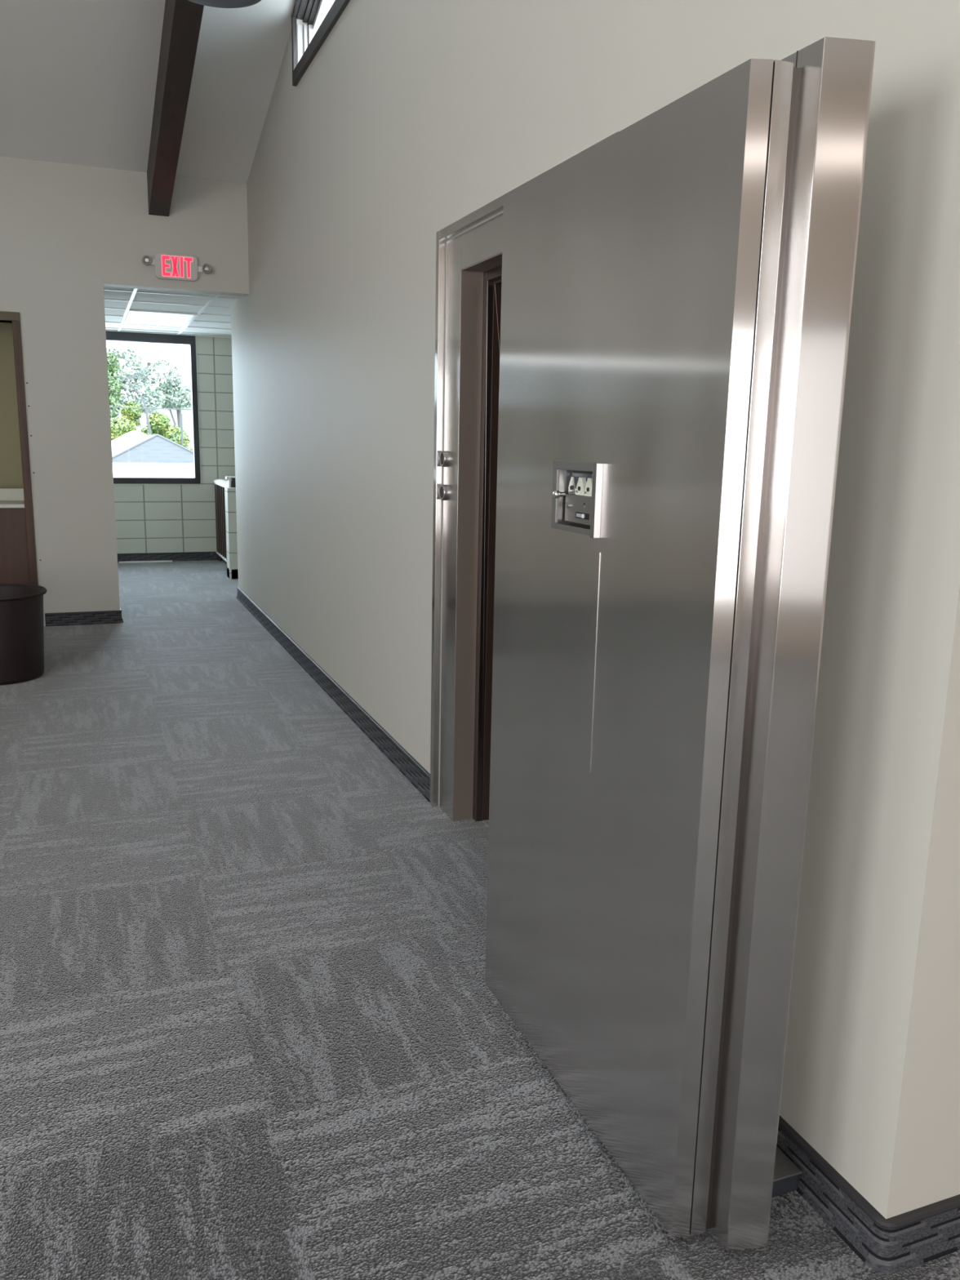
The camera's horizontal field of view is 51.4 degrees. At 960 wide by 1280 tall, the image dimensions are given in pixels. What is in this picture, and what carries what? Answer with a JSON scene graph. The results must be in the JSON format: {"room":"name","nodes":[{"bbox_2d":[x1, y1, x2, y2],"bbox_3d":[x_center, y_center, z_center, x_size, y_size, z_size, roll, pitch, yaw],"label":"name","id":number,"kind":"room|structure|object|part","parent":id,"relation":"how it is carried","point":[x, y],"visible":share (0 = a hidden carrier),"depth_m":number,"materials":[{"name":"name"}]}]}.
{"room":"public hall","nodes":[
{"label":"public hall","id":0,"kind":"room"},
{"bbox_2d":[0,322,23,488],"bbox_3d":[-4.178,-1.449,7.441,2.180,2.600,0.893,-3,12,-21],"label":"wall partition","id":1,"kind":"structure","parent":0,"point":[11,464],"depth_m":7.95,"materials":[{"name":"beige paint"}]},
{"bbox_2d":[0,155,248,626],"bbox_3d":[-4.535,-2.493,6.506,5.950,5.000,0.151,-3,12,-21],"label":"wall","id":2,"kind":"structure","parent":0,"point":[68,233],"depth_m":7.20,"materials":[{"name":"paint"}]},
{"bbox_2d":[0,311,37,585],"bbox_3d":[-3.697,-1.188,7.107,0.906,2.238,0.168,-3,12,-21],"label":"trim","id":3,"kind":"structure","parent":2,"relation":"attached to","point":[6,317],"depth_m":7.14,"materials":[{"name":"brown wood"}]},
{"bbox_3d":[-3.674,-2.255,6.892,0.906,0.060,0.168,-3,12,-21],"label":"head casing","id":4,"kind":"part","parent":3,"relation":"part of","materials":[{"name":"wood"}]},
{"bbox_3d":[-3.300,-1.181,7.268,0.052,2.178,0.168,-3,12,-21],"label":"casing","id":5,"kind":"part","parent":3,"relation":"part of","materials":[{"name":"brown wood"}]},
{"bbox_2d":[44,607,123,626],"bbox_3d":[-3.009,-0.179,7.592,0.550,0.097,0.172,-3,12,-21],"label":"baseboard","id":6,"kind":"structure","parent":2,"relation":"attached to","point":[61,619],"depth_m":7.52,"materials":[{"name":"rubber"}]},
{"bbox_2d":[142,253,211,281],"bbox_3d":[-2.211,-2.722,7.278,0.484,0.176,0.059,-3,12,-21],"label":"exit sign","id":7,"kind":"object","parent":2,"relation":"attached to","point":[167,266],"visible":1,"depth_m":7.27,"materials":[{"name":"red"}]},
{"bbox_2d":[142,255,155,265],"bbox_3d":[-2.393,-2.739,7.200,0.091,0.066,0.057,-3,12,-21],"label":"lamp","id":8,"kind":"object","parent":7,"relation":"attached to","point":[146,260],"depth_m":7.18,"materials":[{"name":"silver metal"}]},
{"bbox_2d":[197,263,211,273],"bbox_3d":[-2.032,-2.734,7.346,0.099,0.066,0.057,-3,12,-21],"label":"lamp","id":9,"kind":"object","parent":7,"relation":"attached to","point":[206,268],"depth_m":7.34,"materials":[{"name":"silver metal"}]},
{"bbox_2d":[0,0,295,183],"bbox_3d":[-0.860,-3.078,1.062,8.900,2.020,12.537,-3,12,-21],"label":"ceiling","id":10,"kind":"structure","parent":0,"point":[78,77],"depth_m":6.07,"materials":[{"name":"paint"}]},
{"bbox_2d":[146,0,204,216],"bbox_3d":[-1.678,-3.313,5.542,0.140,1.169,3.388,-3,12,-22],"label":"ceiling beam","id":11,"kind":"structure","parent":10,"relation":"attached to","point":[182,19],"depth_m":5.82,"materials":[{"name":"brown wood"}]},
{"bbox_2d":[187,0,261,8],"bbox_3d":[-1.132,-3.018,4.249,0.430,0.458,0.430,-3,12,-21],"label":"ceiling fixture","id":12,"kind":"object","parent":11,"relation":"hanging from","point":[214,3],"visible":1,"depth_m":4.42,"materials":[{"name":"grey metal"}]},
{"bbox_2d":[103,286,241,337],"bbox_3d":[-4.426,-2.926,8.574,7.700,0.062,3.702,-3,12,-21],"label":"ceiling","id":13,"kind":"structure","parent":0,"point":[213,319],"depth_m":8.74,"materials":[{"name":"white tile"}]},
{"bbox_2d":[124,310,198,328],"bbox_3d":[-3.049,-3.050,9.477,0.590,0.015,1.220,-3,12,-21],"label":"recessed light","id":14,"kind":"object","parent":13,"relation":"in","point":[133,317],"visible":0.97,"depth_m":9.42,"materials":[{"name":"white plastic"}]},
{"bbox_2d":[113,336,235,553],"bbox_3d":[-4.092,-2.311,10.979,5.400,2.900,0.200,-3,12,-21],"label":"wall","id":15,"kind":"structure","parent":0,"point":[149,518],"depth_m":11.27,"materials":[{"name":"green tile"}]},
{"bbox_2d":[106,331,201,484],"bbox_3d":[-3.973,-2.530,10.916,1.724,1.636,0.120,-3,12,-21],"label":"window","id":16,"kind":"structure","parent":15,"relation":"in","point":[191,340],"depth_m":11.09,"materials":[{"name":"black metal"}]},
{"bbox_2d":[117,551,217,562],"bbox_3d":[-4.722,-0.880,10.904,3.620,0.097,0.022,-3,12,-21],"label":"baseboard","id":17,"kind":"structure","parent":15,"relation":"attached to","point":[184,556],"depth_m":11.36,"materials":[{"name":"rubber"}]},
{"bbox_2d":[0,560,959,1279],"bbox_3d":[-1.662,0.760,3.684,8.900,0.150,16.439,-3,12,-21],"label":"floor","id":18,"kind":"structure","parent":0,"point":[251,1027],"depth_m":2.50,"materials":[{"name":"carpet"}]},
{"bbox_2d":[0,488,30,584],"bbox_3d":[-3.791,-0.607,7.362,0.854,0.995,0.455,-3,12,-21],"label":"counter","id":19,"kind":"object","parent":18,"relation":"on","point":[14,558],"depth_m":7.28,"materials":[{"name":"brown wood"}]},
{"bbox_2d":[0,583,47,684],"bbox_3d":[-2.824,-0.036,5.829,0.566,0.512,0.566,-3,12,-21],"label":"waste bin","id":20,"kind":"object","parent":18,"relation":"on","point":[21,605],"visible":1,"depth_m":5.71,"materials":[{"name":"black plastic"}]},
{"bbox_2d":[119,560,172,563],"bbox_3d":[-3.761,-0.881,11.223,0.570,0.014,0.045,-3,12,-21],"label":"trim strip","id":21,"kind":"object","parent":18,"relation":"on","point":[164,561],"visible":1,"depth_m":11.21,"materials":[{"name":"white"}]},
{"bbox_2d":[213,478,228,564],"bbox_3d":[-2.745,-1.263,10.841,0.125,0.915,1.400,-3,12,-21],"label":"guard","id":22,"kind":"object","parent":18,"relation":"on","point":[220,498],"depth_m":11.06,"materials":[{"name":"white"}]},
{"bbox_3d":[-2.976,-1.338,11.342,0.028,0.855,0.250,-3,12,-21],"label":"post","id":23,"kind":"part","parent":22,"relation":"part of","materials":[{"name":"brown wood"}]},
{"bbox_3d":[-2.728,-1.694,10.736,0.125,0.029,1.300,-3,12,-21],"label":"guard cap","id":24,"kind":"part","parent":22,"relation":"part of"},
{"bbox_3d":[-2.762,-1.666,10.750,0.036,0.030,1.400,-3,12,-21],"label":"rail","id":25,"kind":"part","parent":22,"relation":"part of","materials":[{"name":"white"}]},
{"bbox_3d":[-2.783,-0.887,10.905,0.030,0.020,1.400,-3,12,-21],"label":"rail","id":26,"kind":"part","parent":22,"relation":"part of","materials":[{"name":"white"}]},
{"bbox_2d":[224,487,238,578],"bbox_3d":[-2.240,-1.094,10.179,0.665,0.905,0.200,-3,12,-21],"label":"block","id":27,"kind":"object","parent":18,"relation":"on","point":[229,492],"visible":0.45,"depth_m":9.99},
{"bbox_2d":[225,475,235,487],"bbox_3d":[-2.328,-1.595,10.061,0.460,0.106,0.100,-3,12,-21],"label":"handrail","id":28,"kind":"object","parent":27,"relation":"on","point":[231,479],"visible":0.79,"depth_m":9.96,"materials":[{"name":"white metal"}]},
{"bbox_3d":[-2.307,-1.590,10.070,0.415,0.093,0.080,-3,12,-21],"label":"rail","id":29,"kind":"part","parent":28,"relation":"part of","materials":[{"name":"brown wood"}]},
{"bbox_2d":[226,567,238,578],"bbox_3d":[-2.249,-0.698,10.258,0.665,0.097,0.200,-3,12,-21],"label":"baseboard","id":30,"kind":"object","parent":27,"relation":"attached to","point":[236,570],"visible":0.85,"depth_m":10.07,"materials":[{"name":"rubber"}]},
{"bbox_2d":[772,1146,801,1197],"bbox_3d":[0.573,1.049,1.982,0.072,0.047,0.112,-3,12,-21],"label":"door stop","id":31,"kind":"object","parent":18,"relation":"on","point":[786,1173],"visible":0.34,"depth_m":1.94,"materials":[{"name":"grey metal"}]},
{"bbox_3d":[0.573,1.028,1.978,0.072,0.004,0.112,-3,12,-21],"label":"plate","id":32,"kind":"part","parent":31,"relation":"part of","materials":[{"name":"grey metal"}]},
{"bbox_2d":[231,0,959,1218],"bbox_3d":[-0.522,-2.189,4.901,0.320,5.200,7.855,-3,12,-21],"label":"wall","id":33,"kind":"structure","parent":0,"point":[411,117],"depth_m":2.05,"materials":[{"name":"paint"}]},
{"bbox_2d":[291,0,350,86],"bbox_3d":[-0.428,-3.417,4.202,0.162,1.143,2.994,-3,12,-21],"label":"window","id":34,"kind":"structure","parent":33,"relation":"in","point":[312,12],"depth_m":5.46,"materials":[{"name":"brown metal"}]},
{"bbox_3d":[-0.421,-3.417,4.218,0.137,1.003,2.895,-3,12,-21],"label":"sash","id":35,"kind":"part","parent":34,"relation":"part of","materials":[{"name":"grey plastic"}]},
{"bbox_2d":[236,586,430,802],"bbox_3d":[-1.180,0.088,6.453,0.022,0.097,5.415,-3,12,-21],"label":"baseboard","id":36,"kind":"structure","parent":33,"relation":"attached to","point":[399,757],"depth_m":5.18,"materials":[{"name":"rubber"}]},
{"bbox_2d":[430,131,618,826],"bbox_3d":[0.221,-0.285,3.239,0.348,2.152,1.334,-3,12,-21],"label":"door frame","id":37,"kind":"structure","parent":33,"relation":"attached to","point":[472,304],"depth_m":3.62,"materials":[{"name":"metal"}]},
{"bbox_3d":[-0.160,-0.397,3.757,0.028,2.152,0.032,-3,12,-21],"label":"trim","id":38,"kind":"part","parent":37,"relation":"part of","materials":[{"name":"metal"}]},
{"bbox_3d":[0.124,-0.260,3.195,0.083,2.116,1.228,-3,12,-21],"label":"plate","id":39,"kind":"part","parent":37,"relation":"part of","materials":[{"name":"metal"}]},
{"bbox_3d":[0.097,-1.313,2.964,0.028,0.032,1.252,-3,12,-21],"label":"head trim","id":40,"kind":"part","parent":37,"relation":"part of","materials":[{"name":"metal"}]},
{"bbox_2d":[484,36,875,1251],"bbox_3d":[0.267,0.018,2.093,0.289,1.971,1.115,-2,12,-13],"label":"door","id":41,"kind":"structure","parent":33,"relation":"in","point":[677,290],"depth_m":1.73,"materials":[{"name":"metal"}]},
{"bbox_3d":[0.164,-0.302,2.065,0.024,0.016,0.016,-3,12,-21],"label":"latch knob","id":42,"kind":"part","parent":41,"relation":"part of","materials":[{"name":"silver metal"}]},
{"label":"outside","id":43,"kind":"structure","parent":0,"visible":0},
{"bbox_3d":[-24.169,-13.371,87.560,140.000,0.200,157.700,-3,12,-21],"label":"ground","id":44,"kind":"structure","parent":43,"visible":0},
{"bbox_2d":[106,351,122,424],"bbox_3d":[-21.668,-11.832,56.870,2.644,8.972,2.499,-3,12,-21],"label":"leafy tree","id":45,"kind":"object","parent":44,"relation":"on","point":[113,370],"visible":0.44,"depth_m":56.23,"materials":[{"name":"green plant"}]},
{"bbox_2d":[110,415,136,440],"bbox_3d":[-13.584,-5.662,36.178,3.051,5.356,2.042,-3,12,-21],"label":"leafy tree","id":46,"kind":"object","parent":44,"relation":"on","point":[121,424],"visible":0.16,"depth_m":35.58,"materials":[{"name":"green plant"}]},
{"bbox_2d":[111,426,147,452],"bbox_3d":[-10.639,-4.303,31.054,10.000,4.630,5.000,-3,12,-21],"label":"house","id":47,"kind":"structure","parent":44,"relation":"on","point":[131,437],"depth_m":28.34,"materials":[{"name":"white"}]},
{"bbox_2d":[117,400,142,432],"bbox_3d":[-13.859,-6.578,39.681,1.044,5.761,1.098,-3,12,-21],"label":"leafy tree","id":48,"kind":"object","parent":44,"relation":"on","point":[126,413],"visible":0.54,"depth_m":39.04,"materials":[{"name":"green plant"}]},
{"bbox_2d":[106,346,165,422],"bbox_3d":[-22.670,-13.906,64.805,4.485,9.872,3.201,-3,12,-21],"label":"tree","id":49,"kind":"object","parent":44,"relation":"on","point":[123,353],"visible":0.59,"depth_m":63.86,"materials":[{"name":"green plant"}]},
{"bbox_2d":[106,346,186,435],"bbox_3d":[-11.314,-6.193,34.012,2.812,7.349,0.328,-3,12,-21],"label":"bare tree","id":50,"kind":"object","parent":44,"relation":"on","point":[137,374],"visible":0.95,"depth_m":33.55,"materials":[{"name":"grey plant"}]},
{"bbox_2d":[111,434,193,463],"bbox_3d":[-8.423,-3.133,26.026,5.385,4.407,5.627,-3,12,-21],"label":"house","id":51,"kind":"structure","parent":44,"relation":"on","point":[156,448],"depth_m":24.05,"materials":[{"name":"blue"}]},
{"bbox_2d":[115,392,193,449],"bbox_3d":[-32.770,-23.896,113.575,104.000,11.626,64.000,-3,12,-21],"label":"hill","id":52,"kind":"structure","parent":44,"relation":"on","point":[186,414],"depth_m":122.79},
{"bbox_2d":[137,359,191,437],"bbox_3d":[-21.001,-14.207,67.675,3.983,9.401,3.102,-3,12,-21],"label":"tree","id":53,"kind":"object","parent":44,"relation":"on","point":[169,388],"visible":0.72,"depth_m":66.42,"materials":[{"name":"green plant"}]},
{"bbox_3d":[-20.939,-17.149,67.084,3.983,3.398,3.102,-3,12,-21],"label":"crown","id":54,"kind":"part","parent":53,"relation":"part of","materials":[{"name":"green plant"}]},
{"bbox_2d":[140,411,193,451],"bbox_3d":[-12.331,-6.272,39.295,2.302,5.376,1.696,-3,12,-21],"label":"leafy tree","id":55,"kind":"object","parent":44,"relation":"on","point":[162,426],"visible":0.29,"depth_m":38.55,"materials":[{"name":"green plant"}]},
{"bbox_2d":[180,413,183,446],"bbox_3d":[-11.319,-5.951,38.121,0.065,5.250,0.065,1,11,1],"label":"utility pole","id":56,"kind":"object","parent":44,"relation":"on","point":[181,419],"visible":0.35,"depth_m":37.69,"materials":[{"name":"grey"}]},
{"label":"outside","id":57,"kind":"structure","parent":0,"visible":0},
{"bbox_2d":[172,344,182,350],"bbox_3d":[-4.175,-3.415,11.441,2.100,0.109,0.110,-3,12,-21],"label":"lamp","id":58,"kind":"object","parent":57,"point":[176,347],"visible":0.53,"depth_m":11.65,"materials":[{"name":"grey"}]},
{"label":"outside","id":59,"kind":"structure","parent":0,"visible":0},
{"bbox_2d":[112,462,194,477],"bbox_3d":[-5.167,-2.524,15.631,10.000,0.240,9.020,-3,12,-21],"label":"porch roof","id":60,"kind":"structure","parent":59,"point":[119,469],"depth_m":17.20,"materials":[{"name":"white"}]},
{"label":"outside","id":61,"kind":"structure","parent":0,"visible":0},
{"bbox_2d":[107,376,191,380],"bbox_3d":[-8.908,-7.306,27.827,20.400,0.036,0.016,-3,12,-21],"label":"power line","id":62,"kind":"object","parent":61,"point":[108,376],"visible":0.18,"depth_m":27.72,"materials":[{"name":"grey"}]},
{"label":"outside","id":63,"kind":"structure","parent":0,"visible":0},
{"bbox_2d":[109,406,191,409],"bbox_3d":[-8.925,-6.503,27.989,20.400,0.047,0.027,-3,12,-21],"label":"power line","id":64,"kind":"object","parent":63,"point":[109,406],"visible":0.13,"depth_m":27.84,"materials":[{"name":"grey"}]},
{"bbox_3d":[2.254,-1.636,1.931,2.630,5.400,0.200,-3,12,-21],"label":"wall","id":65,"kind":"structure","parent":0,"visible":0},
{"bbox_2d":[776,1115,959,1274],"bbox_3d":[1.530,0.908,2.657,2.222,0.097,1.127,-3,12,-21],"label":"baseboard","id":66,"kind":"structure","parent":65,"relation":"attached to","point":[905,1241],"depth_m":1.81,"materials":[{"name":"rubber"}]}
]}

